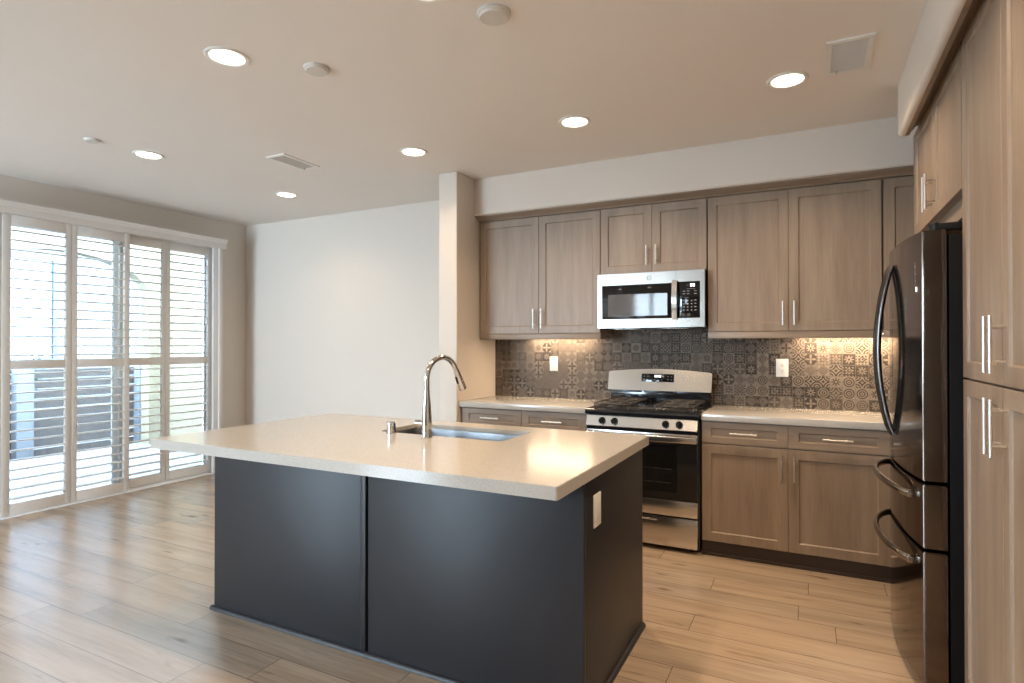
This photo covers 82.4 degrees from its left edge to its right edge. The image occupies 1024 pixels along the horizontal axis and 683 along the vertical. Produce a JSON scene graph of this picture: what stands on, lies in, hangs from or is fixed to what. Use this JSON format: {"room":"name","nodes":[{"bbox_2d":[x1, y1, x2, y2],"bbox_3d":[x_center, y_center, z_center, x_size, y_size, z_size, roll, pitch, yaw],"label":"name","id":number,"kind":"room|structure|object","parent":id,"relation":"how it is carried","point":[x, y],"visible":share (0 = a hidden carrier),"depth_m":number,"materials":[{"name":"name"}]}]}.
{"room":"kitchen","nodes":[
{"label":"kitchen","id":0,"kind":"room"},
{"bbox_2d":[11,226,160,443],"bbox_3d":[-5.991,0.014,6.302,0.180,2.970,4.850,0,0,27],"label":"wall","id":1,"kind":"structure","parent":0,"point":[14,235],"depth_m":8.06,"materials":[{"name":"beige paint"}]},
{"bbox_2d":[0,174,245,427],"bbox_3d":[-4.879,0.013,3.133,0.150,2.690,8.214,0,0,27],"label":"wall","id":2,"kind":"structure","parent":0,"point":[11,188],"depth_m":6.32,"materials":[{"name":"paint"}]},
{"bbox_2d":[0,213,71,517],"bbox_3d":[-3.824,0.178,4.709,0.068,2.352,0.476,0,0,27],"label":"shutter panel","id":3,"kind":"object","parent":2,"relation":"attached to","point":[6,509],"visible":1,"depth_m":4.67,"materials":[{"name":"paint"}]},
{"bbox_2d":[70,224,129,502],"bbox_3d":[-3.608,0.181,5.132,0.068,2.352,0.469,0,0,27],"label":"shutter panel","id":4,"kind":"object","parent":2,"relation":"attached to","point":[75,496],"visible":1,"depth_m":5.10,"materials":[{"name":"paint"}]},
{"bbox_2d":[11,225,205,499],"bbox_3d":[-3.701,0.173,5.465,0.090,2.400,1.940,0,0,27],"label":"door","id":5,"kind":"structure","parent":2,"relation":"in","point":[114,374],"depth_m":5.43,"materials":[{"name":"white plastic"}]},
{"bbox_2d":[0,198,227,519],"bbox_3d":[-3.577,0.143,5.288,0.211,2.457,2.114,0,0,27],"label":"trim","id":6,"kind":"structure","parent":2,"relation":"attached to","point":[218,245],"depth_m":5.61,"materials":[{"name":"white paint"}]},
{"bbox_2d":[118,235,165,488],"bbox_3d":[-3.489,0.184,5.524,0.068,2.352,0.428,0,0,27],"label":"shutter panel","id":7,"kind":"object","parent":2,"relation":"attached to","point":[134,240],"visible":0.73,"depth_m":5.53,"materials":[{"name":"paint"}]},
{"bbox_2d":[165,241,211,480],"bbox_3d":[-3.277,0.186,5.939,0.068,2.352,0.497,0,0,27],"label":"shutter panel","id":8,"kind":"object","parent":2,"relation":"attached to","point":[170,246],"visible":0.91,"depth_m":5.92,"materials":[{"name":"paint"}]},
{"bbox_2d":[169,251,202,435],"bbox_3d":[-3.834,0.024,7.840,2.264,2.970,0.150,0,0,27],"label":"wall","id":9,"kind":"structure","parent":0,"point":[181,319],"depth_m":8.10,"materials":[{"name":"beige paint"}]},
{"bbox_2d":[246,200,438,424],"bbox_3d":[-1.583,0.032,5.979,3.138,2.690,0.150,0,0,27],"label":"wall","id":10,"kind":"structure","parent":0,"point":[342,309],"depth_m":5.96,"materials":[{"name":"paint"}]},
{"bbox_2d":[0,472,921,682],"bbox_3d":[-1.784,1.407,1.482,7.256,0.120,8.500,0,0,27],"label":"floor","id":11,"kind":"structure","parent":0,"point":[117,588],"depth_m":2.82,"materials":[{"name":"brown wood"}]},
{"bbox_2d":[209,449,645,682],"bbox_3d":[-0.448,0.927,2.877,2.017,0.858,0.827,0,0,27],"label":"kitchen island","id":12,"kind":"object","parent":11,"relation":"on","point":[444,584],"visible":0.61,"depth_m":2.41,"materials":[{"name":"grey paint"}]},
{"bbox_2d":[150,413,648,500],"bbox_3d":[-0.515,0.475,2.775,2.054,0.043,1.151,0,0,27],"label":"island countertop","id":13,"kind":"structure","parent":12,"relation":"on","point":[540,463],"depth_m":2.44,"materials":[{"name":"stone"}]},
{"bbox_2d":[386,421,395,433],"bbox_3d":[-0.598,0.424,2.898,0.050,0.059,0.050,0,0,27],"label":"air gap cap","id":14,"kind":"object","parent":13,"relation":"on","point":[391,425],"visible":1,"depth_m":2.88,"materials":[{"name":"silver metal"}]},
{"bbox_2d":[414,355,465,438],"bbox_3d":[-0.347,0.259,2.851,0.100,0.390,0.279,0,0,39],"label":"kitchen faucet","id":15,"kind":"object","parent":13,"relation":"on","point":[426,422],"visible":1,"depth_m":2.74,"materials":[{"name":"silver metal"}]},
{"bbox_2d":[396,427,520,440],"bbox_3d":[-0.285,0.587,2.953,0.749,0.222,0.372,0,0,27],"label":"sink","id":16,"kind":"object","parent":13,"relation":"in","point":[418,430],"visible":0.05,"depth_m":3.12,"materials":[{"name":"metal"}]},
{"bbox_2d":[593,491,600,528],"bbox_3d":[0.320,0.630,2.192,0.008,0.122,0.078,0,0,27],"label":"power outlet","id":17,"kind":"object","parent":12,"relation":"attached to","point":[597,497],"visible":1,"depth_m":2.18,"materials":[{"name":"white plastic"}]},
{"bbox_2d":[462,407,586,430],"bbox_3d":[0.183,0.938,4.567,1.040,0.858,0.611,0,0,27],"label":"base cabinet","id":18,"kind":"object","parent":11,"relation":"on","point":[522,418],"visible":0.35,"depth_m":4.32,"materials":[{"name":"brown wood"}]},
{"bbox_2d":[459,395,601,413],"bbox_3d":[0.188,0.487,4.580,1.044,0.043,0.594,0,0,27],"label":"countertop","id":19,"kind":"structure","parent":18,"relation":"on","point":[563,405],"depth_m":4.44,"materials":[{"name":"stone"}]},
{"bbox_2d":[585,369,713,550],"bbox_3d":[0.979,0.784,4.135,0.767,1.161,0.656,0,0,27],"label":"gas range","id":20,"kind":"object","parent":11,"relation":"on","point":[667,406],"visible":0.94,"depth_m":3.84,"materials":[{"name":"silver metal"}]},
{"bbox_2d":[585,402,711,419],"bbox_3d":[0.973,0.482,4.128,0.756,0.041,0.583,0,0,27],"label":"cooktop","id":21,"kind":"object","parent":20,"relation":"in","point":[641,410],"depth_m":3.94,"materials":[{"name":"black metal"}]},
{"bbox_2d":[702,420,890,582],"bbox_3d":[2.057,0.932,3.612,1.623,0.858,0.611,0,0,27],"label":"base cabinet","id":22,"kind":"object","parent":11,"relation":"on","point":[809,498],"visible":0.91,"depth_m":3.50,"materials":[{"name":"brown wood"}]},
{"bbox_2d":[701,405,889,430],"bbox_3d":[2.111,0.480,3.600,1.732,0.043,0.594,0,0,27],"label":"countertop","id":23,"kind":"structure","parent":22,"relation":"on","point":[760,415],"depth_m":3.62,"materials":[{"name":"stone"}]},
{"bbox_2d":[873,221,968,682],"bbox_3d":[2.019,0.453,2.474,0.833,1.800,0.906,0,0,27],"label":"refrigerator","id":24,"kind":"object","parent":11,"relation":"on","point":[923,277],"visible":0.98,"depth_m":2.20,"materials":[{"name":"black metal"}]},
{"bbox_2d":[962,0,1023,682],"bbox_3d":[1.691,0.115,1.561,0.682,2.464,1.000,0,0,27],"label":"pantry cabinet","id":25,"kind":"object","parent":11,"relation":"on","point":[993,39],"visible":1,"depth_m":1.80,"materials":[{"name":"brown wood"}]},
{"bbox_2d":[0,0,926,225],"bbox_3d":[-1.784,-1.418,1.501,7.256,0.150,8.500,0,0,27],"label":"ceiling","id":26,"kind":"structure","parent":0,"point":[482,100],"depth_m":3.03,"materials":[{"name":"paint"}]},
{"bbox_2d":[83,137,100,143],"bbox_3d":[-2.759,-1.319,3.843,0.094,0.016,0.094,0,0,27],"label":"sprinkler cover","id":27,"kind":"object","parent":26,"relation":"attached to","point":[87,139],"visible":1,"depth_m":3.82,"materials":[{"name":"beige plastic"}]},
{"bbox_2d":[132,150,164,159],"bbox_3d":[-2.579,-1.321,4.151,0.196,0.008,0.196,0,0,27],"label":"recessed light","id":28,"kind":"object","parent":26,"relation":"in","point":[150,155],"visible":1,"depth_m":4.14,"materials":[{"name":"beige"}]},
{"bbox_2d":[136,152,160,158],"bbox_3d":[-2.579,-1.321,4.151,0.148,0.001,0.148,0,0,27],"label":"diffuser","id":29,"kind":"object","parent":28,"relation":"attached to","point":[146,155],"depth_m":4.15,"materials":[{"name":"white plastic"}]},
{"bbox_2d":[203,46,249,67],"bbox_3d":[-1.335,-1.331,2.740,0.196,0.008,0.196,0,0,27],"label":"recessed light","id":30,"kind":"object","parent":26,"relation":"in","point":[221,55],"visible":1,"depth_m":2.73,"materials":[{"name":"white plastic"}]},
{"bbox_2d":[209,50,243,64],"bbox_3d":[-1.335,-1.331,2.740,0.148,0.001,0.148,0,0,27],"label":"diffuser","id":31,"kind":"object","parent":30,"relation":"attached to","point":[221,57],"depth_m":2.74,"materials":[{"name":"white plastic"}]},
{"bbox_2d":[275,192,297,197],"bbox_3d":[-2.023,-1.314,5.242,0.196,0.008,0.196,0,0,27],"label":"recessed light","id":32,"kind":"object","parent":26,"relation":"in","point":[280,194],"visible":1,"depth_m":5.23,"materials":[{"name":"beige"}]},
{"bbox_2d":[278,193,294,196],"bbox_3d":[-2.023,-1.314,5.242,0.148,0.001,0.148,0,0,27],"label":"diffuser","id":33,"kind":"object","parent":32,"relation":"attached to","point":[279,194],"depth_m":5.23,"materials":[{"name":"white plastic"}]},
{"bbox_2d":[266,153,319,170],"bbox_3d":[-1.608,-1.315,4.306,0.180,0.018,0.340,0,0,27],"label":"ceiling vent","id":34,"kind":"object","parent":26,"relation":"in","point":[283,158],"visible":1,"depth_m":4.29,"materials":[{"name":"white plastic"}]},
{"bbox_2d":[303,62,329,76],"bbox_3d":[-0.953,-1.324,2.854,0.124,0.020,0.124,0,0,27],"label":"smoke detector","id":35,"kind":"object","parent":26,"relation":"attached to","point":[316,69],"visible":1,"depth_m":2.83,"materials":[{"name":"beige plastic"}]},
{"bbox_2d":[399,147,427,156],"bbox_3d":[-0.689,-1.322,4.085,0.196,0.008,0.196,0,0,27],"label":"recessed light","id":36,"kind":"object","parent":26,"relation":"in","point":[407,151],"visible":1,"depth_m":4.07,"materials":[{"name":"beige"}]},
{"bbox_2d":[403,149,423,155],"bbox_3d":[-0.689,-1.322,4.085,0.148,0.001,0.148,0,0,27],"label":"diffuser","id":37,"kind":"object","parent":36,"relation":"attached to","point":[407,152],"depth_m":4.09,"materials":[{"name":"white plastic"}]},
{"bbox_2d":[414,0,441,2],"bbox_3d":[-0.327,-1.334,2.206,0.196,0.008,0.196,0,0,27],"label":"recessed light","id":38,"kind":"object","parent":26,"relation":"in","point":[422,1],"visible":1,"depth_m":2.29,"materials":[{"name":"beige plastic"}]},
{"bbox_2d":[476,3,510,25],"bbox_3d":[-0.075,-1.326,2.381,0.140,0.022,0.140,0,0,27],"label":"smoke detector","id":39,"kind":"object","parent":26,"relation":"attached to","point":[491,14],"visible":1,"depth_m":2.35,"materials":[{"name":"beige plastic"}]},
{"bbox_2d":[558,115,590,128],"bbox_3d":[0.379,-1.325,3.535,0.196,0.008,0.196,0,0,27],"label":"recessed light","id":40,"kind":"object","parent":26,"relation":"in","point":[573,121],"visible":1,"depth_m":3.52,"materials":[{"name":"beige plastic"}]},
{"bbox_2d":[562,118,586,126],"bbox_3d":[0.379,-1.325,3.535,0.148,0.001,0.148,0,0,27],"label":"diffuser","id":41,"kind":"object","parent":40,"relation":"attached to","point":[568,122],"depth_m":3.54,"materials":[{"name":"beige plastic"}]},
{"bbox_2d":[766,71,808,88],"bbox_3d":[1.403,-1.329,2.979,0.196,0.008,0.196,0,0,27],"label":"recessed light","id":42,"kind":"object","parent":26,"relation":"in","point":[790,79],"visible":1,"depth_m":2.97,"materials":[{"name":"beige plastic"}]},
{"bbox_2d":[772,74,803,86],"bbox_3d":[1.403,-1.329,2.979,0.148,0.001,0.148,0,0,27],"label":"diffuser","id":43,"kind":"object","parent":42,"relation":"attached to","point":[779,80],"depth_m":2.98,"materials":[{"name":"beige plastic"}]},
{"bbox_2d":[824,32,875,75],"bbox_3d":[1.567,-1.326,2.723,0.191,0.018,0.353,0,0,27],"label":"ceiling vent","id":44,"kind":"object","parent":26,"relation":"in","point":[854,53],"visible":1,"depth_m":2.70,"materials":[{"name":"white plastic"}]},
{"bbox_2d":[439,171,494,421],"bbox_3d":[-0.323,0.025,4.920,0.168,2.690,0.793,0,0,27],"label":"wall","id":45,"kind":"structure","parent":0,"point":[459,229],"depth_m":4.60,"materials":[{"name":"paint"}]},
{"bbox_2d":[474,0,979,215],"bbox_3d":[0.792,-1.185,2.968,3.599,0.296,2.956,0,0,27],"label":"soffit","id":46,"kind":"structure","parent":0,"point":[873,144],"depth_m":3.82,"materials":[{"name":"paint"}]},
{"bbox_2d":[913,40,962,235],"bbox_3d":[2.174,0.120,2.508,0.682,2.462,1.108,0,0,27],"label":"upper cabinet","id":47,"kind":"object","parent":46,"relation":"attached to","point":[937,140],"visible":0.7,"depth_m":2.52,"materials":[{"name":"brown wood"}]},
{"bbox_2d":[905,0,979,135],"bbox_3d":[1.581,-1.096,2.079,0.057,0.056,2.090,0,0,27],"label":"crown molding","id":48,"kind":"structure","parent":46,"relation":"attached to","point":[969,7],"depth_m":2.24,"materials":[{"name":"brown wood"}]},
{"bbox_3d":[1.496,0.021,4.341,3.599,2.690,0.144,0,0,27],"label":"wall","id":49,"kind":"structure","parent":0,"visible":0},
{"bbox_2d":[601,198,707,274],"bbox_3d":[1.053,-0.740,4.295,0.762,0.494,0.321,0,0,27],"label":"upper cabinet","id":50,"kind":"object","parent":49,"relation":"attached to","point":[670,236],"visible":0.83,"depth_m":4.17,"materials":[{"name":"brown wood"}]},
{"bbox_2d":[598,269,707,329],"bbox_3d":[1.037,-0.289,4.257,0.753,0.399,0.398,0,0,27],"label":"microwave","id":51,"kind":"object","parent":50,"relation":"attached to","point":[664,299],"visible":0.94,"depth_m":4.10,"materials":[{"name":"silver metal"}]},
{"bbox_2d":[495,329,889,412],"bbox_3d":[1.305,0.182,4.351,3.249,0.572,0.010,0,0,27],"label":"backsplash","id":52,"kind":"structure","parent":49,"relation":"attached to","point":[837,374],"depth_m":4.24,"materials":[{"name":"tile"}]},
{"bbox_2d":[480,210,611,339],"bbox_3d":[0.249,-0.500,4.703,1.043,0.968,0.321,0,0,27],"label":"upper cabinet","id":53,"kind":"object","parent":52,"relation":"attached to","point":[539,275],"visible":0.97,"depth_m":4.58,"materials":[{"name":"brown wood"}]},
{"bbox_2d":[475,165,913,222],"bbox_3d":[1.299,-1.009,4.016,3.549,0.040,0.090,0,0,27],"label":"crown molding","id":54,"kind":"structure","parent":53,"relation":"attached to","point":[903,171],"depth_m":3.97,"materials":[{"name":"brown wood"}]},
{"bbox_2d":[550,357,557,370],"bbox_3d":[0.345,0.185,4.829,0.072,0.118,0.008,0,0,27],"label":"light switch","id":55,"kind":"object","parent":52,"relation":"attached to","point":[553,360],"visible":1,"depth_m":4.83,"materials":[{"name":"white plastic"}]},
{"bbox_2d":[776,359,787,376],"bbox_3d":[1.871,0.183,4.051,0.078,0.124,0.010,0,0,27],"label":"power outlet","id":56,"kind":"object","parent":52,"relation":"attached to","point":[781,364],"visible":1,"depth_m":4.05,"materials":[{"name":"white plastic"}]},
{"bbox_2d":[708,179,882,338],"bbox_3d":[1.849,-0.505,3.887,1.018,0.968,0.321,0,0,27],"label":"upper cabinet","id":57,"kind":"object","parent":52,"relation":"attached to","point":[806,262],"visible":0.86,"depth_m":3.77,"materials":[{"name":"brown wood"}]},
{"bbox_2d":[882,176,913,337],"bbox_3d":[2.627,-0.508,3.491,0.720,0.968,0.321,0,0,27],"label":"upper cabinet","id":58,"kind":"object","parent":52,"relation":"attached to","point":[898,192],"visible":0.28,"depth_m":3.53,"materials":[{"name":"brown wood"}]},
{"label":"outside","id":59,"kind":"structure","parent":0,"visible":0},
{"bbox_2d":[10,427,133,452],"bbox_3d":[-19.016,1.594,14.699,35.534,0.080,50.000,0,0,27],"label":"ground","id":60,"kind":"structure","parent":59,"point":[129,427],"depth_m":8.77,"materials":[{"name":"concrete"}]},
{"bbox_2d":[10,353,45,400],"bbox_3d":[-6.361,0.825,7.632,0.352,1.367,0.652,0,0,27],"label":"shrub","id":61,"kind":"object","parent":60,"relation":"on","point":[11,358],"visible":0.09,"depth_m":7.66,"materials":[{"name":"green plant"}]},
{"bbox_2d":[10,365,140,459],"bbox_3d":[-6.018,0.914,7.067,0.170,1.180,4.200,0,0,27],"label":"fence","id":62,"kind":"object","parent":60,"relation":"on","point":[26,377],"visible":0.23,"depth_m":7.52,"materials":[{"name":"paint"}]},
{"bbox_2d":[10,250,141,418],"bbox_3d":[-10.202,-1.403,11.349,4.300,5.870,16.800,0,0,27],"label":"neighbouring house","id":63,"kind":"structure","parent":60,"relation":"on","point":[14,254],"depth_m":11.01,"materials":[{"name":"paint"}]},
{"bbox_2d":[9,442,201,503],"bbox_3d":[-5.004,1.445,5.789,2.494,0.100,4.850,0,0,27],"label":"patio","id":64,"kind":"structure","parent":60,"relation":"on","point":[84,454],"depth_m":6.45,"materials":[{"name":"concrete"}]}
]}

